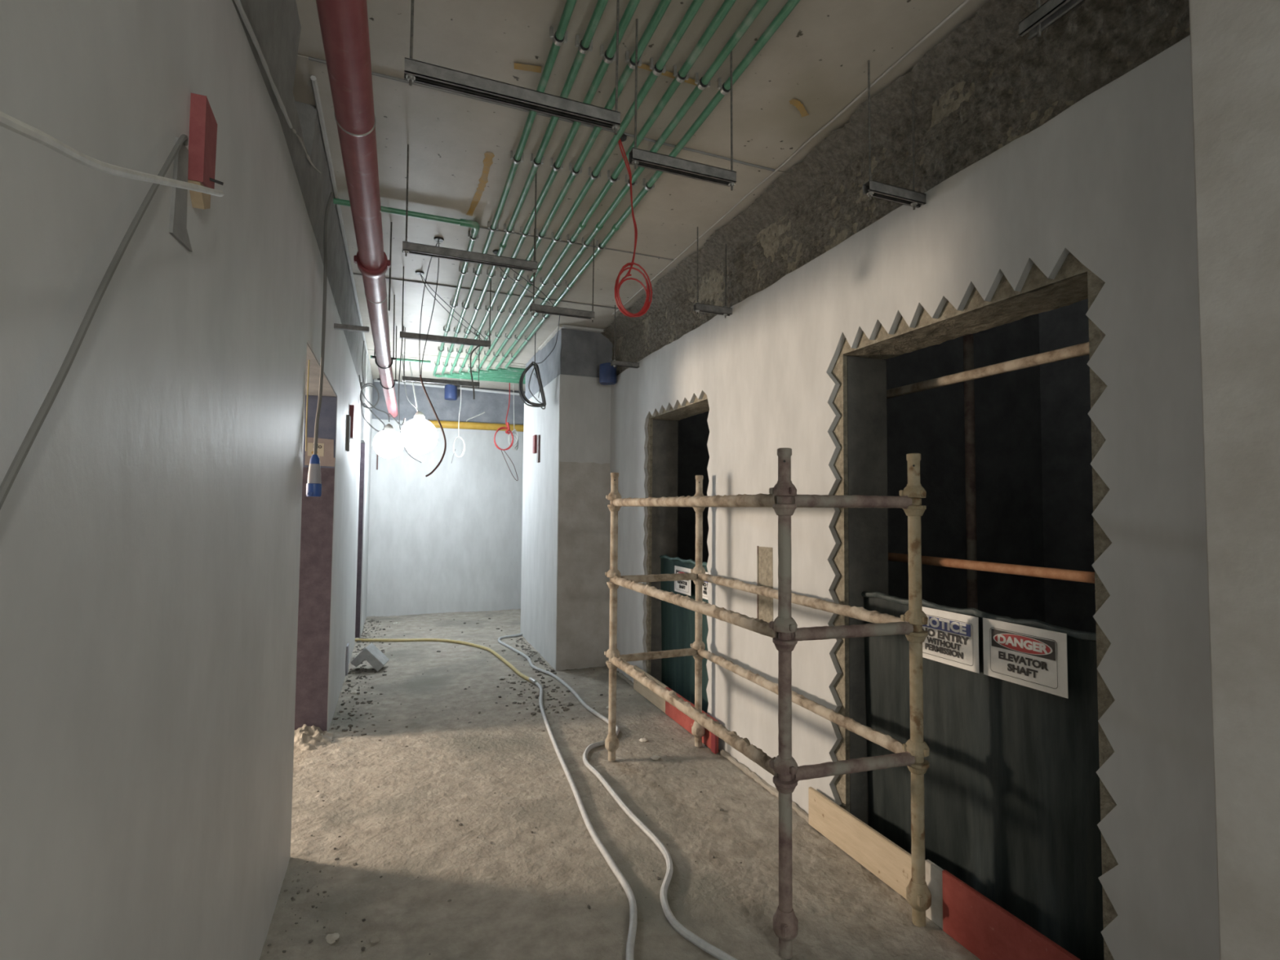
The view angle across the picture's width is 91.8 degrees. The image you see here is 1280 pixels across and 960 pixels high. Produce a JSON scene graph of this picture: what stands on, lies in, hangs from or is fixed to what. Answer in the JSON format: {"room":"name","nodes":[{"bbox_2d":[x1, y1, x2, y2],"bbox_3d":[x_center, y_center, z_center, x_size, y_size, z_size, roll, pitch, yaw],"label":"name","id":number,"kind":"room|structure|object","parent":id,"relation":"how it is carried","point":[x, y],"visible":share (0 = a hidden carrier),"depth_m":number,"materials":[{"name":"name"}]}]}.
{"room":"unfinished building corridor","nodes":[
{"label":"unfinished building corridor","id":0,"kind":"room"},
{"bbox_2d":[0,0,373,959],"bbox_3d":[-1.528,0.011,2.222,0.490,3.550,14.450,1,-3,-21],"label":"wall","id":1,"kind":"structure","parent":0,"point":[176,604],"depth_m":1.17,"materials":[{"name":"paint"}]},
{"bbox_2d":[0,133,188,509],"bbox_3d":[-0.735,-0.149,0.802,0.017,1.062,0.825,1,-3,-21],"label":"cable","id":2,"kind":"object","parent":1,"relation":"attached to","point":[39,419],"visible":0.99,"depth_m":0.80,"materials":[{"name":"grey rubber"}]},
{"bbox_2d":[0,111,224,196],"bbox_3d":[-0.617,-0.405,0.738,0.026,0.435,1.195,2,-3,-24],"label":"cable","id":3,"kind":"object","parent":1,"relation":"attached to","point":[7,122],"visible":1,"depth_m":0.64,"materials":[{"name":"plastic"}]},
{"bbox_2d":[168,137,192,252],"bbox_3d":[-0.906,-0.560,1.221,0.016,0.197,0.120,1,-3,-21],"label":"batten","id":4,"kind":"object","parent":1,"relation":"attached to","point":[178,215],"visible":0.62,"depth_m":1.20,"materials":[{"name":"metal"}]},
{"bbox_2d":[187,93,223,208],"bbox_3d":[-0.911,-0.675,1.302,0.061,0.220,0.085,1,-3,-21],"label":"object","id":5,"kind":"object","parent":1,"relation":"attached to","point":[202,137],"visible":0.81,"depth_m":1.27,"materials":[{"name":"paint"}]},
{"bbox_2d":[305,360,309,451],"bbox_3d":[-1.556,-0.349,2.900,0.008,0.430,0.006,1,-3,-21],"label":"cable","id":6,"kind":"object","parent":1,"relation":"attached to","point":[308,360],"visible":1,"depth_m":2.90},
{"bbox_2d":[306,191,333,496],"bbox_3d":[-1.610,-0.746,3.147,0.066,1.664,0.442,1,-3,-21],"label":"cable","id":7,"kind":"object","parent":1,"relation":"attached to","point":[313,486],"visible":1,"depth_m":3.13,"materials":[{"name":"blue plastic"}]},
{"bbox_2d":[304,437,335,466],"bbox_3d":[-2.231,-0.196,4.329,0.190,0.200,0.008,1,-3,-21],"label":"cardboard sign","id":8,"kind":"object","parent":1,"relation":"attached to","point":[325,452],"visible":0.63,"depth_m":4.33,"materials":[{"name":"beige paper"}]},
{"bbox_2d":[346,414,351,451],"bbox_3d":[-2.484,-0.397,5.266,0.032,0.300,0.140,1,-3,-21],"label":"batten","id":9,"kind":"object","parent":1,"relation":"attached to","point":[348,418],"visible":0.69,"depth_m":5.21,"materials":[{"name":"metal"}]},
{"bbox_2d":[333,323,368,333],"bbox_3d":[-1.911,-1.005,4.097,0.220,0.031,0.040,1,-3,-21],"label":"wall bracket","id":10,"kind":"object","parent":1,"relation":"attached to","point":[336,326],"visible":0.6,"depth_m":4.08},
{"bbox_2d":[349,404,355,439],"bbox_3d":[-2.585,-0.520,5.549,0.045,0.290,0.130,1,-3,-21],"label":"batten","id":11,"kind":"object","parent":1,"relation":"attached to","point":[352,408],"visible":0.64,"depth_m":5.49,"materials":[{"name":"red paint"}]},
{"bbox_2d":[360,340,385,431],"bbox_3d":[-2.940,-1.032,6.857,0.287,0.997,0.110,3,-3,-39],"label":"cable loop","id":12,"kind":"object","parent":1,"relation":"attached to","point":[365,385],"visible":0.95,"depth_m":6.81,"materials":[{"name":"plastic"}]},
{"bbox_2d":[366,378,525,616],"bbox_3d":[-1.729,0.336,9.886,6.000,3.580,0.320,1,-3,-21],"label":"wall","id":13,"kind":"structure","parent":0,"point":[448,540],"depth_m":9.37,"materials":[{"name":"paint"}]},
{"bbox_2d":[444,384,457,400],"bbox_3d":[-2.822,-1.304,9.245,0.180,0.217,0.180,1,-3,-21],"label":"pipe sleeve","id":14,"kind":"object","parent":13,"relation":"attached to","point":[451,391],"visible":0.98,"depth_m":9.17,"materials":[{"name":"blue plastic"}]},
{"bbox_2d":[425,419,524,431],"bbox_3d":[-2.455,-0.824,9.498,1.591,0.120,0.110,1,-3,-21],"label":"pipe","id":15,"kind":"object","parent":13,"relation":"attached to","point":[446,424],"visible":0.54,"depth_m":9.43,"materials":[{"name":"metal"}]},
{"bbox_2d":[520,324,613,671],"bbox_3d":[-0.776,0.242,7.157,0.840,3.540,1.920,1,-3,-21],"label":"wall column","id":16,"kind":"structure","parent":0,"point":[566,529],"depth_m":6.30,"materials":[{"name":"paint"}]},
{"bbox_2d":[537,435,540,462],"bbox_3d":[-1.145,-0.352,7.026,0.030,0.310,0.080,1,-3,-21],"label":"batten","id":17,"kind":"object","parent":16,"relation":"attached to","point":[538,436],"visible":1,"depth_m":6.99,"materials":[{"name":"grey metal"}]},
{"bbox_2d":[259,608,980,959],"bbox_3d":[-1.354,1.822,2.242,10.800,0.337,14.500,1,-3,-21],"label":"floor","id":18,"kind":"structure","parent":0,"point":[522,895],"depth_m":3.02,"materials":[{"name":"concrete"}]},
{"bbox_2d":[293,724,333,751],"bbox_3d":[-2.153,1.720,4.045,0.240,0.125,0.430,1,-3,-21],"label":"heap","id":19,"kind":"object","parent":18,"relation":"on","point":[306,738],"visible":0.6,"depth_m":4.12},
{"bbox_2d":[325,933,339,943],"bbox_3d":[-1.141,1.699,2.298,0.047,0.023,0.056,1,-3,-21],"label":"chip","id":20,"kind":"object","parent":18,"relation":"on","point":[330,938],"visible":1,"depth_m":2.29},
{"bbox_2d":[345,643,349,675],"bbox_3d":[-2.767,1.700,5.859,0.014,0.280,0.150,1,-3,-21],"label":"leaning board","id":21,"kind":"object","parent":18,"relation":"on","point":[348,644],"visible":0.98,"depth_m":5.79,"materials":[{"name":"grey wood"}]},
{"bbox_2d":[350,643,389,671],"bbox_3d":[-2.636,1.732,6.062,0.314,0.229,0.225,1,-3,-13],"label":"block","id":22,"kind":"object","parent":18,"relation":"on","point":[371,654],"visible":1,"depth_m":5.97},
{"bbox_2d":[355,638,636,959],"bbox_3d":[-1.124,1.780,4.737,1.394,0.061,6.842,2,-3,-32],"label":"hose","id":23,"kind":"object","parent":18,"relation":"on","point":[633,904],"visible":0.94,"depth_m":3.32,"materials":[{"name":"plastic"}]},
{"bbox_2d":[266,615,742,955],"bbox_3d":[-1.490,1.840,5.734,2.337,0.044,7.317,1,-3,-21],"label":"rubble","id":24,"kind":"object","parent":18,"relation":"on","point":[570,704],"visible":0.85,"depth_m":5.15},
{"bbox_2d":[497,633,737,959],"bbox_3d":[-0.512,1.799,4.764,0.467,0.041,6.578,1,-3,-20],"label":"hose","id":25,"kind":"object","parent":18,"relation":"on","point":[676,925],"visible":0.89,"depth_m":2.99,"materials":[{"name":"plastic"}]},
{"bbox_2d":[633,665,718,754],"bbox_3d":[0.229,1.710,4.760,0.035,0.210,1.540,1,-3,-21],"label":"board","id":26,"kind":"object","parent":18,"relation":"on","point":[709,740],"visible":0.48,"depth_m":4.67,"materials":[{"name":"brown wood"}]},
{"bbox_2d":[604,448,931,959],"bbox_3d":[0.456,0.835,3.214,0.727,1.825,2.009,1,-3,-21],"label":"frame","id":27,"kind":"object","parent":18,"relation":"on","point":[783,497],"visible":1,"depth_m":2.43,"materials":[{"name":"beige metal"}]},
{"bbox_2d":[605,660,617,669],"bbox_3d":[-0.174,1.179,3.957,0.088,0.043,0.088,1,-3,-21],"label":"cup","id":28,"kind":"object","parent":27,"relation":"on","point":[610,664],"depth_m":3.93,"materials":[{"name":"beige metal"}]},
{"bbox_2d":[604,648,619,657],"bbox_3d":[-0.171,1.105,3.957,0.096,0.050,0.099,1,-3,-21],"label":"cup","id":29,"kind":"object","parent":27,"relation":"on","point":[611,653],"depth_m":3.93,"materials":[{"name":"beige metal"}]},
{"bbox_2d":[604,733,618,751],"bbox_3d":[-0.178,1.665,3.936,0.090,0.100,0.088,1,-3,-21],"label":"cup","id":30,"kind":"object","parent":27,"relation":"on","point":[611,742],"depth_m":3.91,"materials":[{"name":"beige metal"}]},
{"bbox_2d":[604,569,620,577],"bbox_3d":[-0.167,0.600,3.979,0.096,0.050,0.099,1,-3,-21],"label":"cup","id":31,"kind":"object","parent":27,"relation":"on","point":[611,573],"depth_m":3.95,"materials":[{"name":"beige metal"}]},
{"bbox_2d":[606,581,619,588],"bbox_3d":[-0.170,0.675,3.980,0.088,0.043,0.088,1,-3,-21],"label":"cup","id":32,"kind":"object","parent":27,"relation":"on","point":[611,584],"depth_m":3.95,"materials":[{"name":"beige metal"}]},
{"bbox_2d":[605,492,621,500],"bbox_3d":[-0.163,0.106,4.001,0.096,0.050,0.099,1,-3,-21],"label":"cup","id":33,"kind":"object","parent":27,"relation":"on","point":[612,495],"depth_m":3.97,"materials":[{"name":"beige metal"}]},
{"bbox_2d":[607,504,621,511],"bbox_3d":[-0.166,0.180,4.002,0.088,0.043,0.088,1,-3,-21],"label":"cup","id":34,"kind":"object","parent":27,"relation":"on","point":[611,507],"depth_m":3.97,"materials":[{"name":"beige metal"}]},
{"bbox_2d":[690,566,705,574],"bbox_3d":[0.404,0.616,4.226,0.096,0.050,0.099,1,-3,-21],"label":"cup","id":35,"kind":"object","parent":27,"relation":"on","point":[696,570],"depth_m":4.20,"materials":[{"name":"beige metal"}]},
{"bbox_2d":[690,640,705,649],"bbox_3d":[0.400,1.120,4.204,0.096,0.050,0.099,1,-3,-21],"label":"cup","id":36,"kind":"object","parent":27,"relation":"on","point":[697,645],"depth_m":4.18,"materials":[{"name":"beige metal"}]},
{"bbox_2d":[691,721,705,737],"bbox_3d":[0.393,1.681,4.183,0.090,0.100,0.088,1,-3,-21],"label":"cup","id":37,"kind":"object","parent":27,"relation":"on","point":[698,731],"depth_m":4.15,"materials":[{"name":"beige metal"}]},
{"bbox_2d":[768,482,796,496],"bbox_3d":[0.539,0.036,2.299,0.096,0.050,0.099,1,-3,-21],"label":"cup","id":38,"kind":"object","parent":27,"relation":"on","point":[780,489],"depth_m":2.27,"materials":[{"name":"metal"}]},
{"bbox_2d":[768,616,797,632],"bbox_3d":[0.535,0.530,2.277,0.096,0.050,0.099,1,-3,-21],"label":"cup","id":39,"kind":"object","parent":27,"relation":"on","point":[780,624],"depth_m":2.25,"materials":[{"name":"metal"}]},
{"bbox_2d":[768,755,797,775],"bbox_3d":[0.531,1.035,2.255,0.096,0.050,0.099,1,-3,-21],"label":"cup","id":40,"kind":"object","parent":27,"relation":"on","point":[783,765],"depth_m":2.23,"materials":[{"name":"metal"}]},
{"bbox_2d":[772,503,796,515],"bbox_3d":[0.536,0.110,2.300,0.088,0.043,0.088,1,-3,-21],"label":"cup","id":41,"kind":"object","parent":27,"relation":"on","point":[780,509],"depth_m":2.27,"materials":[{"name":"metal"}]},
{"bbox_2d":[772,637,797,652],"bbox_3d":[0.532,0.605,2.278,0.088,0.043,0.088,1,-3,-21],"label":"cup","id":42,"kind":"object","parent":27,"relation":"on","point":[782,644],"depth_m":2.25,"materials":[{"name":"metal"}]},
{"bbox_2d":[773,775,797,794],"bbox_3d":[0.528,1.109,2.256,0.088,0.043,0.088,1,-3,-21],"label":"cup","id":43,"kind":"object","parent":27,"relation":"on","point":[784,784],"depth_m":2.23,"materials":[{"name":"metal"}]},
{"bbox_2d":[773,905,798,942],"bbox_3d":[0.524,1.595,2.234,0.090,0.100,0.088,1,-3,-21],"label":"cup","id":44,"kind":"object","parent":27,"relation":"on","point":[785,923],"depth_m":2.21,"materials":[{"name":"metal"}]},
{"bbox_2d":[898,485,926,497],"bbox_3d":[1.097,0.048,2.471,0.096,0.050,0.099,1,-3,-21],"label":"cup","id":45,"kind":"object","parent":27,"relation":"on","point":[909,491],"depth_m":2.44,"materials":[{"name":"yellow metal"}]},
{"bbox_2d":[900,609,928,625],"bbox_3d":[1.093,0.542,2.449,0.096,0.050,0.099,1,-3,-21],"label":"cup","id":46,"kind":"object","parent":27,"relation":"on","point":[911,617],"depth_m":2.42,"materials":[{"name":"yellow metal"}]},
{"bbox_2d":[902,505,926,515],"bbox_3d":[1.094,0.122,2.472,0.088,0.043,0.088,1,-3,-21],"label":"cup","id":47,"kind":"object","parent":27,"relation":"on","point":[909,510],"depth_m":2.44,"materials":[{"name":"yellow metal"}]},
{"bbox_2d":[902,738,929,757],"bbox_3d":[1.089,1.047,2.427,0.096,0.050,0.099,1,-3,-21],"label":"cup","id":48,"kind":"object","parent":27,"relation":"on","point":[913,748],"depth_m":2.40,"materials":[{"name":"yellow metal"}]},
{"bbox_2d":[904,630,928,643],"bbox_3d":[1.090,0.617,2.450,0.088,0.043,0.088,1,-3,-21],"label":"cup","id":49,"kind":"object","parent":27,"relation":"on","point":[912,636],"depth_m":2.42,"materials":[{"name":"yellow metal"}]},
{"bbox_2d":[906,759,929,774],"bbox_3d":[1.086,1.121,2.428,0.088,0.043,0.088,1,-3,-21],"label":"cup","id":50,"kind":"object","parent":27,"relation":"on","point":[916,766],"depth_m":2.40,"materials":[{"name":"yellow metal"}]},
{"bbox_2d":[906,878,931,911],"bbox_3d":[1.082,1.607,2.406,0.090,0.100,0.088,1,-3,-21],"label":"cup","id":51,"kind":"object","parent":27,"relation":"on","point":[918,895],"depth_m":2.38,"materials":[{"name":"yellow metal"}]},
{"bbox_2d":[808,786,1080,959],"bbox_3d":[1.176,1.603,2.349,0.033,0.225,1.735,1,-3,-21],"label":"board","id":52,"kind":"object","parent":18,"relation":"on","point":[984,928],"visible":0.94,"depth_m":2.35,"materials":[{"name":"brown wood"}]},
{"bbox_2d":[293,0,991,391],"bbox_3d":[0.981,-1.781,3.361,5.810,0.226,14.600,1,-3,-21],"label":"ceiling","id":53,"kind":"structure","parent":0,"point":[814,65],"depth_m":2.98,"materials":[{"name":"concrete"}]},
{"bbox_2d":[315,0,398,417],"bbox_3d":[-1.498,-1.361,3.506,0.201,0.654,10.511,1,-3,-21],"label":"pipe","id":54,"kind":"object","parent":53,"relation":"hanging from","point":[344,24],"visible":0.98,"depth_m":2.09,"materials":[{"name":"metal"}]},
{"bbox_2d":[359,374,404,458],"bbox_3d":[-2.559,-0.633,6.124,0.438,0.837,0.299,1,-3,-21],"label":"bulb","id":55,"kind":"object","parent":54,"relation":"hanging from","point":[388,443],"visible":1,"depth_m":6.04,"materials":[{"name":"white"}]},
{"bbox_2d":[370,355,431,364],"bbox_3d":[-2.937,-1.481,7.616,0.690,0.042,0.042,1,-3,-21],"label":"pipe","id":56,"kind":"object","parent":53,"relation":"attached to","point":[397,358],"visible":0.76,"depth_m":7.66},
{"bbox_2d":[398,325,404,433],"bbox_3d":[-2.503,-1.038,6.478,0.042,1.056,0.410,1,-3,-21],"label":"cable","id":57,"kind":"object","parent":53,"relation":"hanging from","point":[403,326],"visible":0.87,"depth_m":6.45,"materials":[{"name":"black rubber"}]},
{"bbox_2d":[400,353,437,453],"bbox_3d":[-2.739,-0.912,7.706,0.444,1.182,0.477,1,-3,-21],"label":"bulb","id":58,"kind":"object","parent":53,"relation":"hanging from","point":[420,436],"visible":0.96,"depth_m":7.55,"materials":[{"name":"white"}]},
{"bbox_2d":[413,411,425,419],"bbox_3d":[-2.746,-0.798,7.717,0.133,0.111,0.133,1,-3,-21],"label":"socket","id":59,"kind":"object","parent":58,"relation":"attached to","point":[418,415],"depth_m":7.67,"materials":[{"name":"white paint"}]},
{"bbox_2d":[333,197,525,383],"bbox_3d":[-1.923,-1.529,6.514,1.991,0.060,5.741,0,-3,2],"label":"pipe","id":60,"kind":"object","parent":53,"relation":"attached to","point":[475,227],"visible":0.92,"depth_m":4.05,"materials":[{"name":"metal"}]},
{"bbox_2d":[418,236,444,375],"bbox_3d":[-1.411,-1.168,4.198,0.067,0.983,0.155,-1,-3,35],"label":"cable","id":61,"kind":"object","parent":53,"relation":"hanging from","point":[438,239],"visible":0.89,"depth_m":4.18,"materials":[{"name":"grey metal"}]},
{"bbox_2d":[419,374,446,476],"bbox_3d":[-1.378,-0.360,4.061,0.195,0.687,0.110,0,-3,4],"label":"wire","id":62,"kind":"object","parent":53,"relation":"hanging from","point":[420,376],"visible":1,"depth_m":4.10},
{"bbox_2d":[402,327,479,388],"bbox_3d":[-2.071,-1.273,6.496,0.776,0.577,0.041,1,-3,-21],"label":"hanger","id":63,"kind":"object","parent":53,"relation":"hanging from","point":[404,378],"visible":0.96,"depth_m":6.47,"materials":[{"name":"metal"}]},
{"bbox_2d":[400,266,491,349],"bbox_3d":[-1.510,-1.341,4.859,0.684,0.577,0.041,1,-3,-21],"label":"hanger","id":64,"kind":"object","parent":53,"relation":"hanging from","point":[410,335],"visible":0.98,"depth_m":4.83,"materials":[{"name":"metal"}]},
{"bbox_2d":[470,344,480,399],"bbox_3d":[-1.300,-0.856,4.885,0.086,0.444,0.020,2,-3,-37],"label":"wire","id":65,"kind":"object","parent":64,"relation":"hanging from","point":[477,346],"visible":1,"depth_m":4.87,"materials":[{"name":"grey"}]},
{"bbox_2d":[415,271,487,340],"bbox_3d":[-1.492,-1.376,4.902,0.558,0.505,0.067,1,-3,-10],"label":"cable","id":66,"kind":"object","parent":53,"relation":"hanging from","point":[419,273],"visible":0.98,"depth_m":4.89,"materials":[{"name":"grey metal"}]},
{"bbox_2d":[451,378,465,462],"bbox_3d":[-2.560,-0.847,8.770,0.190,1.231,0.050,1,-3,-21],"label":"coil","id":67,"kind":"object","parent":53,"relation":"hanging from","point":[458,437],"visible":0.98,"depth_m":8.76,"materials":[{"name":"grey"}]},
{"bbox_2d":[402,144,537,275],"bbox_3d":[-0.874,-1.408,3.252,0.686,0.577,0.041,1,-3,-21],"label":"hanger","id":68,"kind":"object","parent":53,"relation":"hanging from","point":[407,247],"visible":0.98,"depth_m":3.22,"materials":[{"name":"metal"}]},
{"bbox_2d":[493,382,518,480],"bbox_3d":[-1.938,-0.719,9.004,0.359,1.456,0.065,1,-3,-21],"label":"coil","id":69,"kind":"object","parent":53,"relation":"hanging from","point":[508,428],"visible":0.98,"depth_m":9.00,"materials":[{"name":"red"}]},
{"bbox_2d":[441,0,576,382],"bbox_3d":[0.631,-1.675,2.753,2.099,0.060,13.134,1,-3,-21],"label":"pipe","id":70,"kind":"object","parent":53,"relation":"attached to","point":[560,37],"visible":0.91,"depth_m":3.13,"materials":[{"name":"metal"}]},
{"bbox_2d":[404,0,620,134],"bbox_3d":[-0.383,-1.460,1.981,0.681,0.577,0.041,1,-3,-21],"label":"hanger","id":71,"kind":"object","parent":53,"relation":"hanging from","point":[415,71],"visible":1,"depth_m":1.95,"materials":[{"name":"metal"}]},
{"bbox_2d":[507,385,519,450],"bbox_3d":[-1.885,-0.937,9.272,0.163,0.996,0.086,1,-3,-21],"label":"cable bundle","id":72,"kind":"object","parent":53,"relation":"hanging from","point":[512,447],"visible":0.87,"depth_m":9.25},
{"bbox_2d":[492,249,555,306],"bbox_3d":[-0.847,-1.459,4.621,0.564,0.355,0.094,3,-3,-40],"label":"cable","id":73,"kind":"object","parent":53,"relation":"hanging from","point":[495,251],"visible":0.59,"depth_m":4.62,"materials":[{"name":"grey metal"}]},
{"bbox_2d":[449,0,608,381],"bbox_3d":[0.698,-1.676,2.722,1.997,0.060,13.026,1,-3,-21],"label":"pipe","id":74,"kind":"object","parent":53,"relation":"attached to","point":[585,45],"visible":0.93,"depth_m":3.13,"materials":[{"name":"metal"}]},
{"bbox_2d":[518,315,559,409],"bbox_3d":[-0.921,-1.152,6.232,0.276,0.827,0.735,3,-4,-44],"label":"cable coil","id":75,"kind":"object","parent":53,"relation":"hanging from","point":[535,365],"visible":0.99,"depth_m":6.39,"materials":[{"name":"black rubber"}]},
{"bbox_2d":[458,0,639,379],"bbox_3d":[0.767,-1.677,2.691,1.892,0.060,12.918,1,-3,-21],"label":"pipe","id":76,"kind":"object","parent":53,"relation":"attached to","point":[610,55],"visible":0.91,"depth_m":3.12,"materials":[{"name":"metal"}]},
{"bbox_2d":[529,228,594,322],"bbox_3d":[-0.510,-1.365,4.146,0.436,0.577,0.041,1,-3,-21],"label":"hanger","id":77,"kind":"object","parent":53,"relation":"hanging from","point":[534,308],"visible":0.96,"depth_m":4.12,"materials":[{"name":"metal"}]},
{"bbox_2d":[467,0,671,377],"bbox_3d":[0.835,-1.678,2.659,1.788,0.060,12.810,1,-3,-21],"label":"pipe","id":78,"kind":"object","parent":53,"relation":"attached to","point":[660,11],"visible":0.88,"depth_m":3.11,"materials":[{"name":"metal"}]},
{"bbox_2d":[476,0,704,376],"bbox_3d":[0.904,-1.679,2.628,1.682,0.060,12.702,1,-3,-21],"label":"pipe","id":79,"kind":"object","parent":53,"relation":"attached to","point":[660,67],"visible":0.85,"depth_m":3.04,"materials":[{"name":"metal"}]},
{"bbox_2d":[485,0,736,374],"bbox_3d":[0.973,-1.680,2.598,1.576,0.060,12.594,1,-3,-21],"label":"pipe","id":80,"kind":"object","parent":53,"relation":"attached to","point":[682,74],"visible":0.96,"depth_m":2.96,"materials":[{"name":"metal"}]},
{"bbox_2d":[610,305,639,368],"bbox_3d":[-0.132,-1.295,5.645,0.265,0.577,0.041,1,-3,-21],"label":"hanger","id":81,"kind":"object","parent":53,"relation":"hanging from","point":[613,362],"visible":1,"depth_m":5.61,"materials":[{"name":"metal"}]},
{"bbox_2d":[495,0,768,372],"bbox_3d":[1.041,-1.680,2.566,1.472,0.060,12.486,1,-3,-21],"label":"pipe","id":82,"kind":"object","parent":53,"relation":"attached to","point":[704,82],"visible":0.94,"depth_m":2.92,"materials":[{"name":"metal"}]},
{"bbox_2d":[614,133,652,317],"bbox_3d":[-0.033,-1.247,3.059,0.193,0.905,0.056,1,-3,-21],"label":"coil","id":83,"kind":"object","parent":53,"relation":"hanging from","point":[646,307],"visible":0.96,"depth_m":3.04,"materials":[{"name":"red"}]},
{"bbox_2d":[504,0,800,370],"bbox_3d":[1.109,-1.681,2.535,1.368,0.060,12.378,1,-3,-21],"label":"pipe","id":84,"kind":"object","parent":53,"relation":"attached to","point":[787,9],"visible":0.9,"depth_m":2.95,"materials":[{"name":"metal"}]},
{"bbox_2d":[628,18,736,191],"bbox_3d":[0.173,-1.438,2.385,0.441,0.577,0.041,1,-3,-21],"label":"hanger","id":85,"kind":"object","parent":53,"relation":"hanging from","point":[637,157],"visible":0.98,"depth_m":2.35,"materials":[{"name":"metal"}]},
{"bbox_2d":[693,226,732,318],"bbox_3d":[0.482,-1.360,4.072,0.270,0.577,0.041,1,-3,-21],"label":"hanger","id":86,"kind":"object","parent":53,"relation":"hanging from","point":[697,307],"visible":0.98,"depth_m":4.05,"materials":[{"name":"metal"}]},
{"bbox_2d":[862,60,925,209],"bbox_3d":[1.056,-1.422,2.569,0.300,0.577,0.041,1,-3,-21],"label":"hanger","id":87,"kind":"object","parent":53,"relation":"hanging from","point":[913,198],"visible":0.97,"depth_m":2.54,"materials":[{"name":"metal"}]},
{"bbox_2d":[1018,0,1084,39],"bbox_3d":[1.165,-1.476,1.400,0.043,0.572,0.640,1,-3,-21],"label":"hanger","id":88,"kind":"object","parent":53,"relation":"hanging from","point":[1051,11],"visible":1,"depth_m":1.63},
{"bbox_2d":[676,298,1096,632],"bbox_3d":[2.073,-0.074,4.149,2.220,4.650,5.900,1,-3,-21],"label":"wall","id":89,"kind":"structure","parent":0,"point":[1033,426],"depth_m":4.35,"materials":[{"name":"concrete"}]},
{"bbox_2d":[963,333,977,609],"bbox_3d":[1.705,-0.144,3.201,0.048,4.000,0.048,1,-3,-21],"label":"post","id":90,"kind":"object","parent":89,"relation":"attached to","point":[968,340],"visible":0.32,"depth_m":3.18,"materials":[{"name":"metal"}]},
{"bbox_2d":[886,342,1088,398],"bbox_3d":[1.745,-0.514,2.437,0.049,0.050,2.580,1,-3,-21],"label":"tube","id":91,"kind":"object","parent":89,"relation":"attached to","point":[1081,349],"visible":0.48,"depth_m":2.77,"materials":[{"name":"beige metal"}]},
{"bbox_2d":[888,552,1094,583],"bbox_3d":[1.738,0.376,2.397,0.044,0.043,2.580,1,-3,-21],"label":"tube","id":92,"kind":"object","parent":89,"relation":"attached to","point":[1020,570],"visible":0.48,"depth_m":2.71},
{"bbox_2d":[600,0,1219,959],"bbox_3d":[1.674,0.014,1.462,0.478,3.530,10.700,1,-3,-21],"label":"wall","id":93,"kind":"structure","parent":0,"point":[1055,170],"depth_m":2.40,"materials":[{"name":"paint"}]},
{"bbox_2d":[599,362,616,385],"bbox_3d":[-0.322,-1.060,6.217,0.170,0.200,0.170,1,-3,-21],"label":"pipe sleeve","id":94,"kind":"object","parent":93,"relation":"attached to","point":[607,373],"visible":0.92,"depth_m":6.14,"materials":[{"name":"blue plastic"}]},
{"bbox_2d":[605,664,808,823],"bbox_3d":[0.279,1.808,4.706,0.049,0.054,3.310,1,-3,-21],"label":"trim","id":95,"kind":"structure","parent":93,"relation":"attached to","point":[743,767],"depth_m":3.67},
{"bbox_3d":[1.359,0.570,2.555,0.044,0.044,1.165,1,-3,-21],"label":"guard rail","id":96,"kind":"object","parent":93,"relation":"attached to","visible":0},
{"bbox_2d":[861,591,1103,959],"bbox_3d":[1.329,1.114,2.518,0.070,1.199,1.154,1,-3,-21],"label":"sheet","id":97,"kind":"object","parent":96,"relation":"hanging from","point":[1012,796],"visible":0.66,"depth_m":2.35,"materials":[{"name":"plastic"}]},
{"bbox_2d":[922,606,979,673],"bbox_3d":[1.260,0.652,2.573,0.006,0.217,0.332,1,-3,-21],"label":"warning sign","id":98,"kind":"object","parent":97,"relation":"attached to","point":[952,639],"visible":0.94,"depth_m":2.53,"materials":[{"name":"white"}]},
{"bbox_2d":[982,617,1068,698],"bbox_3d":[1.387,0.636,2.249,0.007,0.217,0.323,1,-3,-21],"label":"warning sign","id":99,"kind":"object","parent":97,"relation":"attached to","point":[1035,658],"visible":1,"depth_m":2.23,"materials":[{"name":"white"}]},
{"bbox_3d":[0.421,0.669,4.946,0.044,0.044,1.105,1,-3,-21],"label":"guard rail","id":100,"kind":"object","parent":93,"relation":"attached to","visible":0},
{"bbox_2d":[659,555,708,713],"bbox_3d":[0.385,1.218,4.905,0.056,1.190,1.094,1,-3,-21],"label":"sheet","id":101,"kind":"object","parent":100,"relation":"hanging from","point":[677,623],"visible":0.51,"depth_m":5.05,"materials":[{"name":"plastic"}]},
{"bbox_2d":[674,565,691,595],"bbox_3d":[0.337,0.800,4.940,0.007,0.207,0.303,1,-3,-21],"label":"warning sign","id":102,"kind":"object","parent":101,"relation":"attached to","point":[684,587],"visible":0.67,"depth_m":4.93,"materials":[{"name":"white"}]},
{"bbox_2d":[702,571,708,599],"bbox_3d":[0.500,0.776,4.526,0.006,0.200,0.285,1,-3,-21],"label":"warning sign","id":103,"kind":"object","parent":101,"relation":"attached to","point":[704,596],"visible":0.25,"depth_m":4.57,"materials":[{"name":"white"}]},
{"bbox_2d":[1188,0,1279,959],"bbox_3d":[2.437,-0.097,-1.047,0.270,3.540,5.465,1,-3,-21],"label":"wall","id":104,"kind":"structure","parent":0,"point":[1235,44],"depth_m":1.38,"materials":[{"name":"paint"}]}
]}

